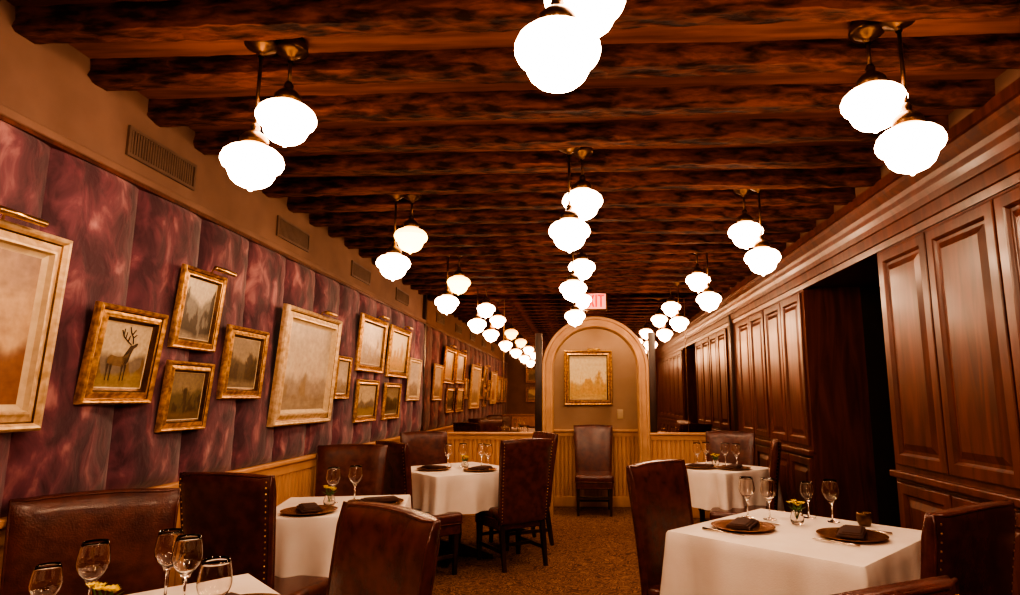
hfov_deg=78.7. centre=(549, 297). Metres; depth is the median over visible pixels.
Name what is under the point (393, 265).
pendant lamp
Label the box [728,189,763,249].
pendant lamp
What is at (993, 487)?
trim
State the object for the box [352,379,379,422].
framed painting
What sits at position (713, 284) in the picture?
ceiling beam
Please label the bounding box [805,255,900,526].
doorway
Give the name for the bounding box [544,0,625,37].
pendant lamp
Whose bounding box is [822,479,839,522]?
wine glass
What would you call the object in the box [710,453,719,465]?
flower vase
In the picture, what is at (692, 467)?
charger plate
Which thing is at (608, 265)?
ceiling beam
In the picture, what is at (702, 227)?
ceiling beam
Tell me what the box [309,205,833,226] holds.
ceiling beam
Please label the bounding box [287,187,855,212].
ceiling beam
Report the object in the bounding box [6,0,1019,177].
ceiling
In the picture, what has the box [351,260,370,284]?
air vent
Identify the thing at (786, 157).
ceiling beam
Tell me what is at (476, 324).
pendant lamp
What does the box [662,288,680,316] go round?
pendant lamp
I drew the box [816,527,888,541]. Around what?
charger plate
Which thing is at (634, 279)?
ceiling beam
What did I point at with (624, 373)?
wall niche
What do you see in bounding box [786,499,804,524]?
flower vase
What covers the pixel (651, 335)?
frame
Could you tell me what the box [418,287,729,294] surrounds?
ceiling beam
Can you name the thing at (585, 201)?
pendant lamp
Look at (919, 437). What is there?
wall panel
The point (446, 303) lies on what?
pendant lamp
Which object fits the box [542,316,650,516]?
trim arch casing
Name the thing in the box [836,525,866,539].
folded napkin
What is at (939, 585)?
dining chair
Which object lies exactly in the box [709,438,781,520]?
dining chair
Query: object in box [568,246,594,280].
pendant lamp
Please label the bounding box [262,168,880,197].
ceiling beam
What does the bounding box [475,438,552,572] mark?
dining chair
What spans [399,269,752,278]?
ceiling beam
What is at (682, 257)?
ceiling beam
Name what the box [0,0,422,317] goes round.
wall
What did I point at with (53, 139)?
molding
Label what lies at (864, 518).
votive candle
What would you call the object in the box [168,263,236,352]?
framed painting
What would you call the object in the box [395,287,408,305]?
air vent
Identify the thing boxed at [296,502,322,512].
folded napkin
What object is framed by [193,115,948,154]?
ceiling beam
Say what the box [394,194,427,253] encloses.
pendant lamp
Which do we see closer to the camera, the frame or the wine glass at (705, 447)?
the wine glass at (705, 447)
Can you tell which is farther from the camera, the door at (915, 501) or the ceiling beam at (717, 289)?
the ceiling beam at (717, 289)
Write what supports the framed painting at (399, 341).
attached to the wall
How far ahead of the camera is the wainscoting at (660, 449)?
7.45 m
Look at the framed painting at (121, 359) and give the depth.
2.56 m
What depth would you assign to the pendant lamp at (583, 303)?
6.54 m
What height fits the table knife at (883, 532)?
0.014 m
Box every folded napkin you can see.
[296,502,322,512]
[358,495,398,501]
[420,465,446,468]
[468,465,491,469]
[687,463,713,466]
[724,464,742,468]
[726,517,758,529]
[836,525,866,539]
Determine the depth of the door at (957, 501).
2.67 m
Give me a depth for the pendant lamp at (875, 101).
2.17 m
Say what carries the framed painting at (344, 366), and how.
attached to the wall
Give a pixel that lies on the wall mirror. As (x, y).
(463, 372)
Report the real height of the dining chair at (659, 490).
1.050 m
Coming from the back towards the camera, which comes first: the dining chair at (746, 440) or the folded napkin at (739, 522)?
the dining chair at (746, 440)
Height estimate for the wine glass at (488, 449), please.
0.207 m
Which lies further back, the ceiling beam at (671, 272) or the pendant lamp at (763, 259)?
the ceiling beam at (671, 272)
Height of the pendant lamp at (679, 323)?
0.620 m
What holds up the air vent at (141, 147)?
in the wall
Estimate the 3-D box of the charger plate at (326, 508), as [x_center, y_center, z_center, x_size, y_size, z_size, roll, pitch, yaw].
[-1.329,1.178,3.423,0.300,0.016,0.300,0,-9,3]
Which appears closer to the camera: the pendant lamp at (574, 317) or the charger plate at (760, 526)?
the charger plate at (760, 526)
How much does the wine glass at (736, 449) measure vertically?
0.207 m
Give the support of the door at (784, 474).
attached to the doorway at (853, 423)
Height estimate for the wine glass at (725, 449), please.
0.207 m
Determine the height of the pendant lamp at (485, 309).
0.435 m
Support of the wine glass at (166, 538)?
on the dining table at (244, 583)
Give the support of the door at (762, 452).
attached to the doorway at (853, 423)
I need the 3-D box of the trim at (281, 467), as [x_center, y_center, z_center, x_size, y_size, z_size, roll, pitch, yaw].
[-1.806,0.970,3.176,0.055,0.090,9.000,0,-9,3]
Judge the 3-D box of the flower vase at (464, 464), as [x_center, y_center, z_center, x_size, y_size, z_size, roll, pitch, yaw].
[-0.772,1.484,5.619,0.093,0.120,0.096,3,-10,-20]
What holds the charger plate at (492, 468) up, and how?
on the dining table at (454, 489)
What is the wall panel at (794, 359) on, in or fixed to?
attached to the doorway at (853, 423)
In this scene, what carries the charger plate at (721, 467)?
on the dining table at (710, 488)
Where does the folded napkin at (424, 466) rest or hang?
on the charger plate at (419, 468)
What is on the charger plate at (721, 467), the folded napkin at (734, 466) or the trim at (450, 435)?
the folded napkin at (734, 466)
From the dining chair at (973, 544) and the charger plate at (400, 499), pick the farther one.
the charger plate at (400, 499)
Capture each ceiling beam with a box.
[12,0,1019,43]
[87,33,1019,90]
[147,79,994,126]
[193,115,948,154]
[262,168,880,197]
[276,145,885,176]
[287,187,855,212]
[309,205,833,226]
[328,219,815,237]
[344,233,799,248]
[359,242,785,257]
[372,253,745,264]
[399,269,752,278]
[402,276,744,284]
[406,262,749,272]
[410,282,736,289]
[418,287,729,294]
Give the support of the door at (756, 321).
attached to the doorway at (853, 423)
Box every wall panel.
[878,232,948,474]
[925,199,1019,488]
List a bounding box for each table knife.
[702,527,744,535]
[867,529,892,534]
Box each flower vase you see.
[87,581,123,594]
[323,485,335,505]
[461,455,468,467]
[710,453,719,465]
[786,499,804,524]
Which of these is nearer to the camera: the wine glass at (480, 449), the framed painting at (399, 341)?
the wine glass at (480, 449)
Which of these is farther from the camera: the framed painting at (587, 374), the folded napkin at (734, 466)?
the framed painting at (587, 374)
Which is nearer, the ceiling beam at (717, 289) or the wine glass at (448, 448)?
the wine glass at (448, 448)
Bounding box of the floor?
[432,507,709,594]
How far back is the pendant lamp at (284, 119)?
2.30 m
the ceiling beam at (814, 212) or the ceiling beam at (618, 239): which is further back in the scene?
the ceiling beam at (618, 239)
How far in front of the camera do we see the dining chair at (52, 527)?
2.19 m
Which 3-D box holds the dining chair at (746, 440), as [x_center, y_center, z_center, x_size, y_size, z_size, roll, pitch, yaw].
[1.769,1.880,6.197,0.504,1.050,0.596,-5,-10,27]
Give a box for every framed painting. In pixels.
[0,205,72,432]
[73,301,168,404]
[154,360,214,432]
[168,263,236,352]
[216,324,269,398]
[266,303,342,426]
[333,355,352,398]
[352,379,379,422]
[354,312,389,373]
[381,382,401,419]
[385,324,413,378]
[405,357,421,400]
[564,348,612,404]
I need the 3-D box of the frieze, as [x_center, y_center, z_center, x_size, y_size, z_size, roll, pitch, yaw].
[2.002,-0.801,3.279,0.100,0.090,9.000,0,-9,3]
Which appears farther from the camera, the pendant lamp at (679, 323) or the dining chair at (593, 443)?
the dining chair at (593, 443)
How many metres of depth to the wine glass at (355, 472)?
3.83 m
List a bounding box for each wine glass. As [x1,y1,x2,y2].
[29,562,62,594]
[76,539,110,594]
[154,528,183,594]
[171,534,202,594]
[196,556,232,594]
[326,467,340,502]
[349,465,362,500]
[444,444,452,466]
[458,443,466,466]
[477,443,484,464]
[484,444,492,464]
[692,442,700,462]
[701,442,709,463]
[720,443,729,465]
[732,443,740,463]
[738,476,754,517]
[760,477,776,520]
[800,481,815,518]
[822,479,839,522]
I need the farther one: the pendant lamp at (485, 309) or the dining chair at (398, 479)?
the pendant lamp at (485, 309)
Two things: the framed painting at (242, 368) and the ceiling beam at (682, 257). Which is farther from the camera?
the ceiling beam at (682, 257)
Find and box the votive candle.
[856,511,871,526]
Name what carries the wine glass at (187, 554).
on the dining table at (244, 583)
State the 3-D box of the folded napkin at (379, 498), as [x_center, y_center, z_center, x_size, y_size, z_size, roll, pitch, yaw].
[-1.025,1.206,3.708,0.220,0.021,0.110,5,-11,-28]
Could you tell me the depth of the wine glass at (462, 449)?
5.77 m
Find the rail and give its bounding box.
[755,438,1019,507]
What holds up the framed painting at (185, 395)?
attached to the wall
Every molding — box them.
[0,104,425,323]
[723,77,1019,323]
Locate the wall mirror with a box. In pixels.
[423,292,733,432]
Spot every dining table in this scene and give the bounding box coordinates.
[128,573,280,594]
[275,495,410,577]
[411,462,498,567]
[660,508,921,594]
[685,462,784,511]
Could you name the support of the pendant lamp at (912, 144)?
hanging from the ceiling
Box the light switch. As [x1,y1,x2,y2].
[617,410,622,418]
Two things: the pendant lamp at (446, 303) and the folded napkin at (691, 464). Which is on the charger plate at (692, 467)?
the folded napkin at (691, 464)
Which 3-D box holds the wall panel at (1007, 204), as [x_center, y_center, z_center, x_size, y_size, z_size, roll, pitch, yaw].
[1.988,0.137,2.416,0.022,1.270,0.548,0,-9,3]
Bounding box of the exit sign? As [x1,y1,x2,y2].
[580,293,606,310]
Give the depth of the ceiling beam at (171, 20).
2.13 m
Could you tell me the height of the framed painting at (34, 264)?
0.722 m
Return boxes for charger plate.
[241,593,279,594]
[280,505,337,514]
[355,498,403,503]
[417,467,450,470]
[463,467,496,471]
[686,465,716,468]
[711,519,775,531]
[717,466,750,469]
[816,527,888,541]
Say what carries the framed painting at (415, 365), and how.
attached to the wall
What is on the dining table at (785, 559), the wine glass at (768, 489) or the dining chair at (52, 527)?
the wine glass at (768, 489)
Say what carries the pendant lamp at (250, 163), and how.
hanging from the ceiling
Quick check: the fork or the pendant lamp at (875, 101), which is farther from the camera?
the fork
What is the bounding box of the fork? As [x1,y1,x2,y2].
[812,538,859,546]
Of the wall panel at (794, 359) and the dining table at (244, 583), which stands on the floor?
the dining table at (244, 583)
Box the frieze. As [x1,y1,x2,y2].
[730,69,1019,288]
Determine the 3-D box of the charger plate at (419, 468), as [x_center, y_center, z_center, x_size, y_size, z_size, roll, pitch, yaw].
[-1.028,1.515,5.484,0.300,0.016,0.300,0,-9,3]
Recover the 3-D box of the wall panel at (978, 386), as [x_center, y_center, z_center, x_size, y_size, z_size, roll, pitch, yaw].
[2.015,0.227,2.968,0.022,1.270,0.548,0,-9,3]
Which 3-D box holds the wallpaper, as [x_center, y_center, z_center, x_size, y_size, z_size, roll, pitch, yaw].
[-1.789,0.269,3.351,0.055,1.350,8.880,0,-9,3]
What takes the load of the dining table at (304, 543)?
on the floor
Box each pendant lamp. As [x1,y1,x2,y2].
[219,40,284,190]
[255,37,316,146]
[376,194,410,280]
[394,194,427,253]
[435,256,458,314]
[447,256,470,294]
[468,284,485,333]
[477,289,494,317]
[515,0,600,92]
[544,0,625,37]
[549,147,589,252]
[560,251,586,302]
[562,147,602,220]
[565,301,584,326]
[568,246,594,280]
[576,281,591,309]
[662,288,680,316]
[669,282,688,331]
[686,253,709,292]
[696,253,721,311]
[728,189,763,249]
[744,189,780,275]
[840,20,907,132]
[874,21,946,175]
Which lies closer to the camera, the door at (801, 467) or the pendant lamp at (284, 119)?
the pendant lamp at (284, 119)
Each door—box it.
[737,317,754,431]
[749,311,770,437]
[755,445,769,466]
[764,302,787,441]
[779,451,791,511]
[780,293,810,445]
[789,453,815,515]
[897,481,953,529]
[952,496,1019,594]
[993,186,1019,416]
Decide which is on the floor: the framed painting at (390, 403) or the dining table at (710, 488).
the dining table at (710, 488)
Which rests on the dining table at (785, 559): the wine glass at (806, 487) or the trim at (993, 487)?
the wine glass at (806, 487)
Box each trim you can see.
[0,436,399,545]
[447,432,709,517]
[733,183,1019,523]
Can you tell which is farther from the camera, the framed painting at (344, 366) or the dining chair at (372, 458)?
the framed painting at (344, 366)
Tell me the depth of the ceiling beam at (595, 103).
2.78 m
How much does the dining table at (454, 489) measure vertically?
0.760 m
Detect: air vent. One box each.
[125,125,196,190]
[276,215,309,251]
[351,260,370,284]
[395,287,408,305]
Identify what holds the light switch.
attached to the wall niche
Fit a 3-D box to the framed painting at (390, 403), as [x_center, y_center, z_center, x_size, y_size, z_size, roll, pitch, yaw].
[-1.601,1.047,6.277,0.047,0.360,0.525,0,-9,3]
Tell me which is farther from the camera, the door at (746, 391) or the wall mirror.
the wall mirror
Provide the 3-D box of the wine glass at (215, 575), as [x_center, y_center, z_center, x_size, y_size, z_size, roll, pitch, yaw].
[-0.869,0.783,1.599,0.084,0.207,0.084,0,-9,3]
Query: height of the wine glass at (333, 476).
0.207 m
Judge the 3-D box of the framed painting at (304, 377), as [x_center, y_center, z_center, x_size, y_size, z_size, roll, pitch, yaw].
[-1.647,0.473,4.310,0.151,0.800,0.888,0,-9,3]
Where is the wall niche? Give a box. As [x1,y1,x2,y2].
[554,329,637,429]
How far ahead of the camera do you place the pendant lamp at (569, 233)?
3.17 m
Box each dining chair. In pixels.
[0,488,180,594]
[179,472,327,594]
[315,444,387,496]
[326,501,440,594]
[376,441,462,574]
[400,431,461,524]
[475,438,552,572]
[489,432,557,550]
[574,425,613,516]
[626,459,693,594]
[698,431,754,522]
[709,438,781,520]
[832,575,959,594]
[920,500,1016,594]
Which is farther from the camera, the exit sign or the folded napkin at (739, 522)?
the exit sign
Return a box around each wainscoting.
[0,466,315,586]
[447,440,705,464]
[554,429,638,506]
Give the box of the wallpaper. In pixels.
[0,120,424,517]
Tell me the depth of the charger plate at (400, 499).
3.72 m
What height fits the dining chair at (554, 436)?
1.050 m
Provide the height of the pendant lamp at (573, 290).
0.620 m
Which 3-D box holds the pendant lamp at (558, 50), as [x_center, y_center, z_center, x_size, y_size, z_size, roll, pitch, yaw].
[0.019,-0.810,1.582,0.217,0.620,0.217,0,-9,3]
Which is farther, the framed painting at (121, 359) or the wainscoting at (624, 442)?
the wainscoting at (624, 442)
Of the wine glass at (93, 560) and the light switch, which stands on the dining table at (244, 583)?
the wine glass at (93, 560)
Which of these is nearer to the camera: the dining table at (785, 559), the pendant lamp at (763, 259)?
the dining table at (785, 559)
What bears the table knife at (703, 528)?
on the dining table at (785, 559)
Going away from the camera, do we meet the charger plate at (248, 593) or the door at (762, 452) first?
the charger plate at (248, 593)
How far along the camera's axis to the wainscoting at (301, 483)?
4.19 m
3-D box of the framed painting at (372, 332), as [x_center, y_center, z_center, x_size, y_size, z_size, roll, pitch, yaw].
[-1.592,0.418,5.677,0.132,0.530,0.707,0,-9,3]
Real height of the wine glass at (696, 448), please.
0.207 m
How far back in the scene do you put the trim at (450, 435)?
7.51 m
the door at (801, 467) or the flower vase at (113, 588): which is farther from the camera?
the door at (801, 467)
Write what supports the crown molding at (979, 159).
attached to the doorway at (853, 423)
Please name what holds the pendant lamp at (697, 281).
hanging from the ceiling
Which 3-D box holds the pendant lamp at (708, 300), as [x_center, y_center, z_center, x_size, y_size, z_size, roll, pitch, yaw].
[1.391,-0.176,5.459,0.217,0.620,0.217,0,-9,3]
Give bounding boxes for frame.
[420,295,737,432]
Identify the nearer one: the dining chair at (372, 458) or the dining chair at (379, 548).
the dining chair at (379, 548)
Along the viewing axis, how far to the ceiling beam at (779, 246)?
5.50 m
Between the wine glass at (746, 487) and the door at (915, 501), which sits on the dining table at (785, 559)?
the wine glass at (746, 487)
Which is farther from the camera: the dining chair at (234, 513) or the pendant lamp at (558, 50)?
the dining chair at (234, 513)
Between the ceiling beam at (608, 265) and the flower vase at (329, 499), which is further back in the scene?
the ceiling beam at (608, 265)
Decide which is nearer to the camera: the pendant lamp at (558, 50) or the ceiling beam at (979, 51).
the pendant lamp at (558, 50)
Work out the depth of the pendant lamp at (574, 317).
6.45 m
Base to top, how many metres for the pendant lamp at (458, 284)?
0.435 m
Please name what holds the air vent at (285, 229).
in the wall
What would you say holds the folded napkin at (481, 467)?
on the charger plate at (492, 468)
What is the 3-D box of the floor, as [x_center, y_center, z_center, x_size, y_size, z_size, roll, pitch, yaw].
[0.581,1.980,3.249,4.980,0.100,9.900,0,-9,3]
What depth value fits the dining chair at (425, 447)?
6.38 m
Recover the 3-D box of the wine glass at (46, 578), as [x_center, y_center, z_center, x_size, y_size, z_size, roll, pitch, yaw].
[-1.337,0.802,1.639,0.072,0.182,0.072,0,-9,3]
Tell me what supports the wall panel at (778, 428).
attached to the doorway at (853, 423)

